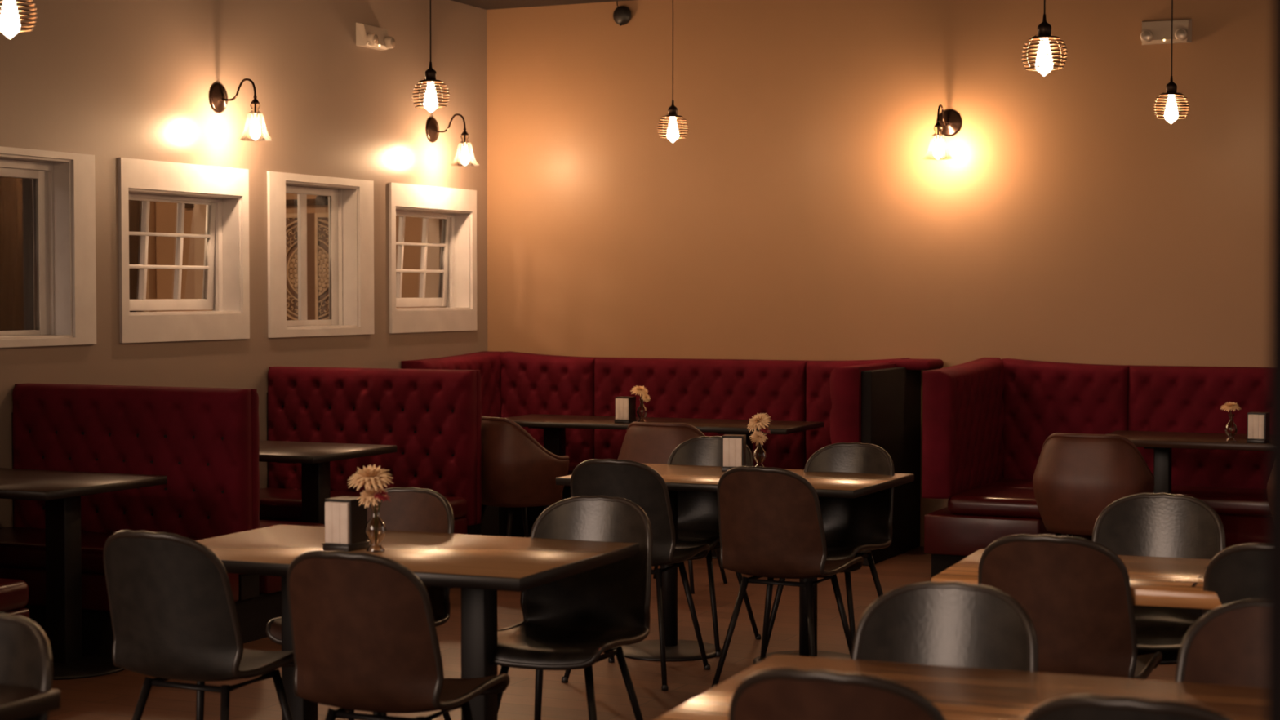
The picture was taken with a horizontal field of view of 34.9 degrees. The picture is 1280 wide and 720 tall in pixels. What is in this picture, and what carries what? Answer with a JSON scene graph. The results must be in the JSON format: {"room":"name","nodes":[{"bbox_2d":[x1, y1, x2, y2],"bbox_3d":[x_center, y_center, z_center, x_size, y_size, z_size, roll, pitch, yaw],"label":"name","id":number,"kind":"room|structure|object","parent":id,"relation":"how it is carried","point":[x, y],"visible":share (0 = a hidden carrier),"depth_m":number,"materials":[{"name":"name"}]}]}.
{"room":"restaurant","nodes":[
{"label":"restaurant","id":0,"kind":"room"},
{"bbox_2d":[0,0,487,528],"bbox_3d":[-3.136,-0.436,8.435,0.170,3.276,10.390,1,2,24],"label":"wall","id":1,"kind":"structure","parent":0,"point":[108,80],"depth_m":10.63,"materials":[{"name":"beige paint"}]},
{"bbox_2d":[0,146,96,347],"bbox_3d":[-2.857,-0.499,9.031,0.186,0.882,1.110,1,2,24],"label":"window","id":2,"kind":"structure","parent":1,"relation":"in","point":[64,189],"depth_m":9.38,"materials":[{"name":"white paint"}]},
{"bbox_2d":[118,157,249,342],"bbox_3d":[-2.345,-0.538,10.181,0.205,0.882,1.032,1,2,24],"label":"window","id":3,"kind":"structure","parent":1,"relation":"in","point":[224,191],"depth_m":10.29,"materials":[{"name":"white paint"}]},
{"bbox_2d":[208,78,273,141],"bbox_3d":[-2.007,-1.270,10.306,0.318,0.312,0.180,1,2,24],"label":"wall sconce","id":4,"kind":"object","parent":1,"relation":"attached to","point":[218,95],"visible":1,"depth_m":10.31,"materials":[{"name":"white glass"}]},
{"bbox_2d":[266,171,373,337],"bbox_3d":[-1.832,-0.576,11.288,0.186,0.882,1.034,1,2,24],"label":"window","id":5,"kind":"structure","parent":1,"relation":"in","point":[350,201],"depth_m":11.55,"materials":[{"name":"white paint"}]},
{"bbox_2d":[355,22,395,50],"bbox_3d":[-1.506,-1.854,11.640,0.112,0.130,0.270,1,2,24],"label":"emergency light","id":6,"kind":"object","parent":1,"relation":"attached to","point":[366,36],"visible":1,"depth_m":11.58,"materials":[{"name":"beige plastic"}]},
{"bbox_2d":[388,182,477,333],"bbox_3d":[-1.335,-0.614,12.408,0.205,0.882,1.027,1,2,24],"label":"window","id":7,"kind":"structure","parent":1,"relation":"in","point":[456,207],"depth_m":12.55,"materials":[{"name":"white paint"}]},
{"bbox_2d":[425,113,479,166],"bbox_3d":[-1.117,-1.329,12.268,0.318,0.312,0.180,1,2,24],"label":"wall sconce","id":8,"kind":"object","parent":1,"relation":"attached to","point":[432,127],"visible":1,"depth_m":12.27,"materials":[{"name":"white glass"}]},
{"bbox_2d":[450,0,631,9],"bbox_3d":[-1.001,-2.100,7.409,14.400,0.120,10.390,1,2,24],"label":"ceiling","id":9,"kind":"structure","parent":0,"point":[484,4],"depth_m":12.62,"materials":[{"name":"paint"}]},
{"bbox_2d":[0,0,37,38],"bbox_3d":[-2.005,-1.514,6.451,0.171,0.985,0.171,0,2,3],"label":"pendant lamp","id":10,"kind":"object","parent":9,"relation":"hanging from","point":[10,24],"visible":1,"depth_m":6.44,"materials":[{"name":"white glass"}]},
{"bbox_2d":[411,0,449,112],"bbox_3d":[-0.943,-1.606,9.152,0.171,0.985,0.171,-1,2,-27],"label":"pendant lamp","id":11,"kind":"object","parent":9,"relation":"hanging from","point":[430,101],"visible":1,"depth_m":9.14,"materials":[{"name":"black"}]},
{"bbox_2d":[424,62,436,79],"bbox_3d":[-0.943,-1.299,9.162,0.053,0.088,0.053,-1,2,-27],"label":"socket","id":12,"kind":"object","parent":11,"relation":"attached to","point":[430,73],"depth_m":9.14,"materials":[{"name":"grey metal"}]},
{"bbox_2d":[657,0,688,142],"bbox_3d":[0.178,-1.669,10.992,0.171,0.985,0.171,-1,2,-19],"label":"pendant lamp","id":13,"kind":"object","parent":9,"relation":"hanging from","point":[673,134],"visible":1,"depth_m":10.98,"materials":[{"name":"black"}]},
{"bbox_2d":[667,100,677,115],"bbox_3d":[0.178,-1.362,11.003,0.053,0.088,0.053,-1,2,-19],"label":"socket","id":14,"kind":"object","parent":13,"relation":"attached to","point":[673,110],"depth_m":10.98,"materials":[{"name":"grey metal"}]},
{"bbox_2d":[1021,0,1067,75],"bbox_3d":[1.509,-1.552,7.574,0.171,0.985,0.171,0,2,-1],"label":"pendant lamp","id":15,"kind":"object","parent":9,"relation":"hanging from","point":[1044,63],"visible":1,"depth_m":7.56,"materials":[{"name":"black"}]},
{"bbox_2d":[1037,13,1051,38],"bbox_3d":[1.509,-1.245,7.585,0.053,0.088,0.053,0,2,0],"label":"socket","id":16,"kind":"object","parent":15,"relation":"attached to","point":[1044,29],"depth_m":7.57,"materials":[{"name":"grey metal"}]},
{"bbox_2d":[1152,0,1189,124],"bbox_3d":[2.552,-1.627,9.752,0.171,0.985,0.171,1,2,20],"label":"pendant lamp","id":17,"kind":"object","parent":9,"relation":"hanging from","point":[1171,115],"visible":1,"depth_m":9.75,"materials":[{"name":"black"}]},
{"bbox_2d":[1165,75,1177,93],"bbox_3d":[2.552,-1.319,9.762,0.053,0.088,0.053,1,2,20],"label":"socket","id":18,"kind":"object","parent":17,"relation":"attached to","point":[1171,87],"depth_m":9.74,"materials":[{"name":"grey metal"}]},
{"bbox_2d":[47,546,1177,719],"bbox_3d":[-1.559,1.336,6.296,14.400,0.120,13.090,1,2,24],"label":"floor","id":19,"kind":"structure","parent":0,"point":[113,696],"depth_m":7.91,"materials":[{"name":"brown wood"}]},
{"bbox_2d":[0,577,29,618],"bbox_3d":[-3.000,0.715,7.061,1.245,1.070,1.170,1,2,24],"label":"bench","id":20,"kind":"object","parent":19,"relation":"on","point":[14,593],"visible":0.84,"depth_m":7.27,"materials":[{"name":"red fabric"}]},
{"bbox_2d":[0,612,52,719],"bbox_3d":[-1.361,0.933,3.751,0.436,0.866,0.541,1,2,24],"label":"shell chair","id":21,"kind":"object","parent":19,"relation":"on","point":[25,654],"visible":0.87,"depth_m":3.90,"materials":[{"name":"grey leather"}]},
{"bbox_2d":[0,684,60,719],"bbox_3d":[-1.814,0.993,3.747,1.250,0.740,0.760,1,2,24],"label":"dining table","id":22,"kind":"object","parent":19,"relation":"on","point":[16,702],"visible":1,"depth_m":3.77,"materials":[{"name":"brown laminate"}]},
{"bbox_2d":[0,467,167,679],"bbox_3d":[-2.564,0.843,8.153,1.138,0.740,0.730,1,2,24],"label":"dining table","id":23,"kind":"object","parent":19,"relation":"on","point":[61,491],"visible":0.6,"depth_m":7.98,"materials":[{"name":"brown laminate"}]},
{"bbox_2d":[136,200,155,311],"bbox_3d":[-3.427,-0.627,14.049,0.140,3.276,0.080,1,2,24],"label":"timber post","id":24,"kind":"object","parent":19,"relation":"on","point":[151,273],"visible":0.06,"depth_m":14.01,"materials":[{"name":"wood"}]},
{"bbox_2d":[0,383,324,655],"bbox_3d":[-2.195,0.652,8.836,1.245,1.075,1.170,1,2,24],"label":"bench","id":25,"kind":"object","parent":19,"relation":"on","point":[206,441],"visible":0.66,"depth_m":8.64,"materials":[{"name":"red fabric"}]},
{"bbox_2d":[103,529,294,719],"bbox_3d":[-1.191,0.871,5.578,0.436,0.866,0.541,1,2,24],"label":"shell chair","id":26,"kind":"object","parent":19,"relation":"on","point":[174,615],"visible":0.96,"depth_m":5.37,"materials":[{"name":"black leather"}]},
{"bbox_2d":[194,204,212,311],"bbox_3d":[-2.954,-0.620,13.834,0.130,3.276,0.080,1,2,24],"label":"timber post","id":27,"kind":"object","parent":19,"relation":"on","point":[200,210],"visible":0.02,"depth_m":13.80,"materials":[{"name":"wood"}]},
{"bbox_2d":[184,195,328,208],"bbox_3d":[-2.379,-1.062,13.547,1.650,0.080,0.080,1,2,24],"label":"rail","id":28,"kind":"object","parent":27,"relation":"attached to","point":[320,200],"visible":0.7,"depth_m":13.44,"materials":[{"name":"wood"}]},
{"bbox_2d":[258,440,396,524],"bbox_3d":[-1.826,0.787,9.777,1.138,0.740,0.730,1,2,24],"label":"dining table","id":29,"kind":"object","parent":19,"relation":"on","point":[314,458],"visible":0.15,"depth_m":9.60,"materials":[{"name":"brown laminate"}]},
{"bbox_2d":[265,487,454,719],"bbox_3d":[-0.835,0.847,6.277,0.436,0.866,0.541,1,2,24],"label":"shell chair","id":30,"kind":"object","parent":19,"relation":"on","point":[409,508],"visible":0.3,"depth_m":6.44,"materials":[{"name":"brown leather"}]},
{"bbox_2d":[259,366,481,588],"bbox_3d":[-1.490,0.594,10.388,1.245,1.085,0.682,1,2,24],"label":"bench","id":31,"kind":"object","parent":19,"relation":"on","point":[433,417],"visible":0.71,"depth_m":10.44,"materials":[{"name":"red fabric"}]},
{"bbox_2d":[286,550,510,719],"bbox_3d":[-0.628,0.885,5.169,0.436,0.866,0.541,1,2,22],"label":"shell chair","id":32,"kind":"object","parent":19,"relation":"on","point":[364,636],"visible":1,"depth_m":4.96,"materials":[{"name":"brown leather"}]},
{"bbox_2d":[195,524,639,719],"bbox_3d":[-0.735,0.918,5.930,1.255,0.740,0.800,1,2,23],"label":"dining table","id":33,"kind":"object","parent":19,"relation":"on","point":[482,566],"visible":0.68,"depth_m":5.78,"materials":[{"name":"brown wood"}]},
{"bbox_2d":[321,496,369,551],"bbox_3d":[-0.854,0.475,5.908,0.092,0.148,0.121,1,2,24],"label":"napkin holder","id":34,"kind":"object","parent":33,"relation":"on","point":[357,514],"visible":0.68,"depth_m":5.88,"materials":[{"name":"black plastic"}]},
{"bbox_2d":[324,501,350,544],"bbox_3d":[-0.854,0.468,5.908,0.078,0.119,0.107,1,2,24],"label":"napkin stack","id":35,"kind":"object","parent":34,"relation":"in","point":[337,524],"visible":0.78,"depth_m":5.86,"materials":[{"name":"white paper"}]},
{"bbox_2d":[364,503,386,552],"bbox_3d":[-0.760,0.482,5.844,0.064,0.138,0.064,1,2,24],"label":"bud vase","id":36,"kind":"object","parent":33,"relation":"on","point":[368,522],"visible":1,"depth_m":5.83,"materials":[{"name":"clear glass"}]},
{"bbox_2d":[347,464,393,542],"bbox_3d":[-0.775,0.414,5.855,0.132,0.223,0.138,1,2,24],"label":"chrysanthemum","id":37,"kind":"object","parent":36,"relation":"in","point":[371,476],"visible":1,"depth_m":5.83,"materials":[{"name":"beige plant"}]},
{"bbox_2d":[356,486,387,542],"bbox_3d":[-0.768,0.444,5.840,0.096,0.165,0.082,1,2,24],"label":"chrysanthemum","id":38,"kind":"object","parent":36,"relation":"in","point":[366,496],"visible":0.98,"depth_m":5.82,"materials":[{"name":"beige plant"}]},
{"bbox_2d":[371,489,391,541],"bbox_3d":[-0.741,0.447,5.821,0.052,0.151,0.057,1,2,24],"label":"flower","id":39,"kind":"object","parent":36,"relation":"in","point":[380,495],"visible":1,"depth_m":5.82,"materials":[{"name":"red plant"}]},
{"bbox_2d":[423,217,445,307],"bbox_3d":[-1.323,-0.595,13.095,0.120,3.276,0.080,1,2,24],"label":"timber post","id":40,"kind":"object","parent":19,"relation":"on","point":[434,235],"visible":0.06,"depth_m":13.05,"materials":[{"name":"wood"}]},
{"bbox_2d":[480,416,569,537],"bbox_3d":[-0.660,0.709,10.678,0.468,0.840,0.534,-1,2,-36],"label":"tub chair","id":41,"kind":"object","parent":19,"relation":"on","point":[517,471],"visible":0.73,"depth_m":10.46,"materials":[{"name":"orange leather"}]},
{"bbox_2d":[492,495,652,719],"bbox_3d":[-0.213,0.856,6.007,0.436,0.866,0.541,1,2,21],"label":"shell chair","id":42,"kind":"object","parent":19,"relation":"on","point":[568,623],"visible":0.81,"depth_m":6.13,"materials":[{"name":"grey leather"}]},
{"bbox_2d":[561,458,710,690],"bbox_3d":[-0.014,0.793,7.853,0.436,0.866,0.541,1,2,22],"label":"shell chair","id":43,"kind":"object","parent":19,"relation":"on","point":[637,482],"visible":0.52,"depth_m":7.63,"materials":[{"name":"black leather"}]},
{"bbox_2d":[505,413,823,559],"bbox_3d":[0.069,0.722,11.706,1.860,0.740,0.660,1,2,23],"label":"dining table","id":44,"kind":"object","parent":19,"relation":"on","point":[554,426],"visible":0.2,"depth_m":11.58,"materials":[{"name":"brown laminate"}]},
{"bbox_2d":[613,395,637,423],"bbox_3d":[-0.082,0.283,11.540,0.092,0.148,0.121,1,2,24],"label":"napkin holder","id":45,"kind":"object","parent":44,"relation":"on","point":[632,400],"visible":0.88,"depth_m":11.51,"materials":[{"name":"black plastic"}]},
{"bbox_2d":[615,398,628,419],"bbox_3d":[-0.082,0.276,11.539,0.078,0.119,0.107,1,2,24],"label":"napkin stack","id":46,"kind":"object","parent":45,"relation":"in","point":[621,404],"visible":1,"depth_m":11.49,"materials":[{"name":"white paper"}]},
{"bbox_2d":[636,398,647,422],"bbox_3d":[0.012,0.288,11.541,0.064,0.138,0.064,1,2,24],"label":"bud vase","id":47,"kind":"object","parent":44,"relation":"on","point":[637,410],"visible":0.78,"depth_m":11.53,"materials":[{"name":"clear glass"}]},
{"bbox_2d":[631,385,648,413],"bbox_3d":[-0.003,0.238,11.551,0.102,0.187,0.108,1,2,24],"label":"chrysanthemum","id":48,"kind":"object","parent":47,"relation":"in","point":[640,390],"visible":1,"depth_m":11.53,"materials":[{"name":"beige plant"}]},
{"bbox_2d":[641,393,650,418],"bbox_3d":[0.033,0.260,11.521,0.059,0.144,0.047,0,2,-10],"label":"chrysanthemum","id":49,"kind":"object","parent":47,"relation":"in","point":[646,397],"visible":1,"depth_m":11.51,"materials":[{"name":"beige plant"}]},
{"bbox_2d":[400,351,943,565],"bbox_3d":[0.173,0.532,11.915,3.008,1.105,1.078,1,2,24],"label":"banquette","id":50,"kind":"object","parent":19,"relation":"on","point":[877,402],"visible":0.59,"depth_m":12.06,"materials":[{"name":"red fabric"}]},
{"bbox_2d":[617,422,727,593],"bbox_3d":[0.160,0.725,10.237,0.534,0.840,0.468,1,2,26],"label":"tub chair","id":51,"kind":"object","parent":19,"relation":"on","point":[644,442],"visible":0.3,"depth_m":10.05,"materials":[{"name":"orange leather"}]},
{"bbox_2d":[666,435,760,657],"bbox_3d":[0.229,0.769,8.572,0.436,0.866,0.541,1,2,24],"label":"shell chair","id":52,"kind":"object","parent":19,"relation":"on","point":[698,525],"visible":0.3,"depth_m":8.74,"materials":[{"name":"grey leather"}]},
{"bbox_2d":[555,463,914,664],"bbox_3d":[0.392,0.839,8.256,1.260,0.740,0.760,1,2,25],"label":"dining table","id":53,"kind":"object","parent":19,"relation":"on","point":[677,477],"visible":0.56,"depth_m":8.22,"materials":[{"name":"brown wood"}]},
{"bbox_2d":[720,434,746,471],"bbox_3d":[0.392,0.388,8.471,0.092,0.148,0.121,0,2,10],"label":"napkin holder","id":54,"kind":"object","parent":53,"relation":"on","point":[743,436],"visible":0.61,"depth_m":8.43,"materials":[{"name":"black plastic"}]},
{"bbox_2d":[723,437,742,466],"bbox_3d":[0.392,0.381,8.471,0.078,0.119,0.107,0,2,10],"label":"napkin stack","id":55,"kind":"object","parent":54,"relation":"in","point":[732,446],"visible":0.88,"depth_m":8.42,"materials":[{"name":"white paper"}]},
{"bbox_2d":[752,444,766,466],"bbox_3d":[0.504,0.396,8.574,0.058,0.124,0.058,1,2,24],"label":"bud vase","id":56,"kind":"object","parent":53,"relation":"on","point":[755,451],"visible":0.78,"depth_m":8.56,"materials":[{"name":"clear glass"}]},
{"bbox_2d":[749,430,768,462],"bbox_3d":[0.501,0.365,8.568,0.074,0.137,0.063,-1,2,-33],"label":"chrysanthemum","id":57,"kind":"object","parent":56,"relation":"in","point":[757,436],"visible":1,"depth_m":8.55,"materials":[{"name":"beige plant"}]},
{"bbox_2d":[746,413,772,432],"bbox_3d":[0.504,0.328,8.581,0.110,0.209,0.104,1,2,24],"label":"chrysanthemum","id":58,"kind":"object","parent":56,"relation":"in","point":[759,420],"visible":1,"depth_m":8.56,"materials":[{"name":"beige plant"}]},
{"bbox_2d":[760,426,770,461],"bbox_3d":[0.524,0.353,8.551,0.052,0.151,0.057,1,2,24],"label":"flower","id":59,"kind":"object","parent":56,"relation":"in","point":[763,429],"visible":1,"depth_m":8.54,"materials":[{"name":"red plant"}]},
{"bbox_2d":[711,466,863,688],"bbox_3d":[0.542,0.804,7.524,0.436,0.866,0.541,1,2,27],"label":"shell chair","id":60,"kind":"object","parent":19,"relation":"on","point":[771,521],"visible":0.97,"depth_m":7.34,"materials":[{"name":"brown leather"}]},
{"bbox_2d":[758,442,894,660],"bbox_3d":[0.773,0.781,8.205,0.436,0.866,0.541,1,2,28],"label":"shell chair","id":61,"kind":"object","parent":19,"relation":"on","point":[851,526],"visible":0.56,"depth_m":8.32,"materials":[{"name":"grey leather"}]},
{"bbox_2d":[728,667,945,719],"bbox_3d":[0.409,0.937,3.623,0.436,0.866,0.541,1,2,24],"label":"shell chair","id":62,"kind":"object","parent":19,"relation":"on","point":[775,693],"visible":1,"depth_m":3.37,"materials":[{"name":"brown leather"}]},
{"bbox_2d":[850,581,1038,672],"bbox_3d":[0.574,0.919,4.168,0.436,0.866,0.541,1,2,24],"label":"shell chair","id":63,"kind":"object","parent":19,"relation":"on","point":[954,624],"visible":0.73,"depth_m":4.37,"materials":[{"name":"grey leather"}]},
{"bbox_2d":[654,654,1266,719],"bbox_3d":[0.848,1.004,3.714,1.500,0.720,0.720,1,2,21],"label":"dining table","id":64,"kind":"object","parent":19,"relation":"on","point":[959,693],"visible":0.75,"depth_m":3.93,"materials":[{"name":"brown wood"}]},
{"bbox_2d":[977,533,1162,679],"bbox_3d":[1.153,0.874,5.492,0.436,0.866,0.541,1,2,24],"label":"shell chair","id":65,"kind":"object","parent":19,"relation":"on","point":[1076,594],"visible":0.59,"depth_m":5.28,"materials":[{"name":"brown leather"}]},
{"bbox_2d":[930,548,1222,609],"bbox_3d":[1.528,0.942,5.537,1.350,0.720,0.660,1,2,21],"label":"dining table","id":66,"kind":"object","parent":19,"relation":"on","point":[1155,581],"visible":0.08,"depth_m":5.45,"materials":[{"name":"brown wood"}]},
{"bbox_2d":[1032,432,1154,536],"bbox_3d":[2.102,0.751,9.445,0.534,0.840,0.468,1,2,24],"label":"tub chair","id":67,"kind":"object","parent":19,"relation":"on","point":[1076,477],"visible":0.75,"depth_m":9.25,"materials":[{"name":"brown leather"}]},
{"bbox_2d":[921,357,1270,577],"bbox_3d":[3.360,0.583,10.349,3.590,1.110,1.298,1,2,24],"label":"banquette","id":68,"kind":"object","parent":19,"relation":"on","point":[987,422],"visible":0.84,"depth_m":10.96,"materials":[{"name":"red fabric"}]},
{"bbox_2d":[1024,694,1231,719],"bbox_3d":[0.865,0.945,3.394,0.436,0.866,0.541,1,2,24],"label":"shell chair","id":69,"kind":"object","parent":19,"relation":"on","point":[1076,707],"visible":1,"depth_m":3.15,"materials":[{"name":"black leather"}]},
{"bbox_2d":[1091,493,1225,664],"bbox_3d":[1.518,0.853,6.089,0.436,0.866,0.541,1,2,24],"label":"shell chair","id":70,"kind":"object","parent":19,"relation":"on","point":[1166,525],"visible":0.43,"depth_m":6.25,"materials":[{"name":"grey leather"}]},
{"bbox_2d":[1106,430,1269,493],"bbox_3d":[3.202,0.770,10.285,1.700,0.740,0.660,1,2,24],"label":"dining table","id":71,"kind":"object","parent":19,"relation":"on","point":[1162,443],"visible":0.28,"depth_m":10.42,"materials":[{"name":"brown laminate"}]},
{"bbox_2d":[1224,413,1237,442],"bbox_3d":[2.935,0.337,10.095,0.064,0.138,0.064,1,2,24],"label":"bud vase","id":72,"kind":"object","parent":71,"relation":"on","point":[1234,424],"visible":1,"depth_m":10.08,"materials":[{"name":"clear glass"}]},
{"bbox_2d":[1220,401,1241,436],"bbox_3d":[2.933,0.294,10.099,0.096,0.174,0.099,-1,2,-35],"label":"chrysanthemum","id":73,"kind":"object","parent":72,"relation":"in","point":[1230,406],"visible":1,"depth_m":10.08,"materials":[{"name":"beige plant"}]},
{"bbox_2d":[1246,412,1269,443],"bbox_3d":[3.058,0.334,10.050,0.092,0.148,0.121,1,2,30],"label":"napkin holder","id":74,"kind":"object","parent":71,"relation":"on","point":[1266,439],"visible":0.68,"depth_m":10.01,"materials":[{"name":"black plastic"}]},
{"bbox_2d":[1248,413,1264,439],"bbox_3d":[3.058,0.327,10.050,0.078,0.119,0.107,1,2,30],"label":"napkin stack","id":75,"kind":"object","parent":74,"relation":"in","point":[1255,421],"visible":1,"depth_m":10.00,"materials":[{"name":"white paper"}]},
{"bbox_2d":[1174,599,1267,688],"bbox_3d":[1.206,0.927,3.915,0.436,0.866,0.541,1,2,24],"label":"shell chair","id":76,"kind":"object","parent":19,"relation":"on","point":[1227,646],"visible":0.62,"depth_m":4.14,"materials":[{"name":"brown leather"}]},
{"bbox_2d":[1202,542,1267,615],"bbox_3d":[1.702,0.880,5.309,0.436,0.866,0.541,1,2,24],"label":"shell chair","id":77,"kind":"object","parent":19,"relation":"on","point":[1238,572],"visible":0.21,"depth_m":5.13,"materials":[{"name":"black leather"}]},
{"bbox_2d":[155,0,1273,546],"bbox_3d":[1.114,-0.562,12.127,14.400,3.276,0.150,1,2,24],"label":"wall","id":78,"kind":"structure","parent":0,"point":[799,213],"depth_m":11.91,"materials":[{"name":"beige paint"}]},
{"bbox_2d":[285,213,315,320],"bbox_3d":[-2.400,-0.452,13.626,0.545,1.055,0.032,1,2,24],"label":"carved panel","id":79,"kind":"object","parent":78,"relation":"attached to","point":[291,231],"visible":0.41,"depth_m":13.57,"materials":[{"name":"brown wood"}]},
{"bbox_2d":[314,213,328,319],"bbox_3d":[-1.904,-0.444,13.401,0.545,1.055,0.032,1,2,24],"label":"carved panel","id":80,"kind":"object","parent":78,"relation":"attached to","point":[321,220],"visible":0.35,"depth_m":13.48,"materials":[{"name":"brown wood"}]},
{"bbox_2d":[613,0,631,26],"bbox_3d":[-0.114,-2.135,12.518,0.120,0.160,0.055,1,2,24],"label":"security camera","id":81,"kind":"object","parent":78,"relation":"attached to","point":[622,14],"visible":1,"depth_m":12.50,"materials":[{"name":"black plastic"}]},
{"bbox_2d":[922,104,962,159],"bbox_3d":[1.716,-1.296,11.572,0.180,0.312,0.318,1,2,24],"label":"wall sconce","id":82,"kind":"object","parent":78,"relation":"attached to","point":[949,122],"visible":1,"depth_m":11.59,"materials":[{"name":"white glass"}]},
{"bbox_2d":[1140,18,1191,44],"bbox_3d":[2.876,-1.804,11.140,0.270,0.130,0.112,1,2,24],"label":"emergency light","id":83,"kind":"object","parent":78,"relation":"attached to","point":[1155,32],"visible":1,"depth_m":11.13,"materials":[{"name":"beige plastic"}]},
{"bbox_2d":[1266,0,1279,719],"bbox_3d":[0.695,-0.193,1.309,0.520,3.276,0.270,1,2,24],"label":"wall","id":84,"kind":"structure","parent":0,"point":[1273,684],"depth_m":1.30,"materials":[{"name":"black"}]},
{"bbox_3d":[-7.521,-0.501,10.340,0.150,3.276,10.240,1,2,24],"label":"wall","id":85,"kind":"structure","parent":0,"visible":0},
{"bbox_2d":[0,177,139,330],"bbox_3d":[-4.382,-0.498,14.302,2.105,2.901,0.095,1,2,24],"label":"drape","id":86,"kind":"object","parent":85,"relation":"hanging from","point":[16,241],"visible":0.12,"depth_m":14.27,"materials":[{"name":"brown fabric"}]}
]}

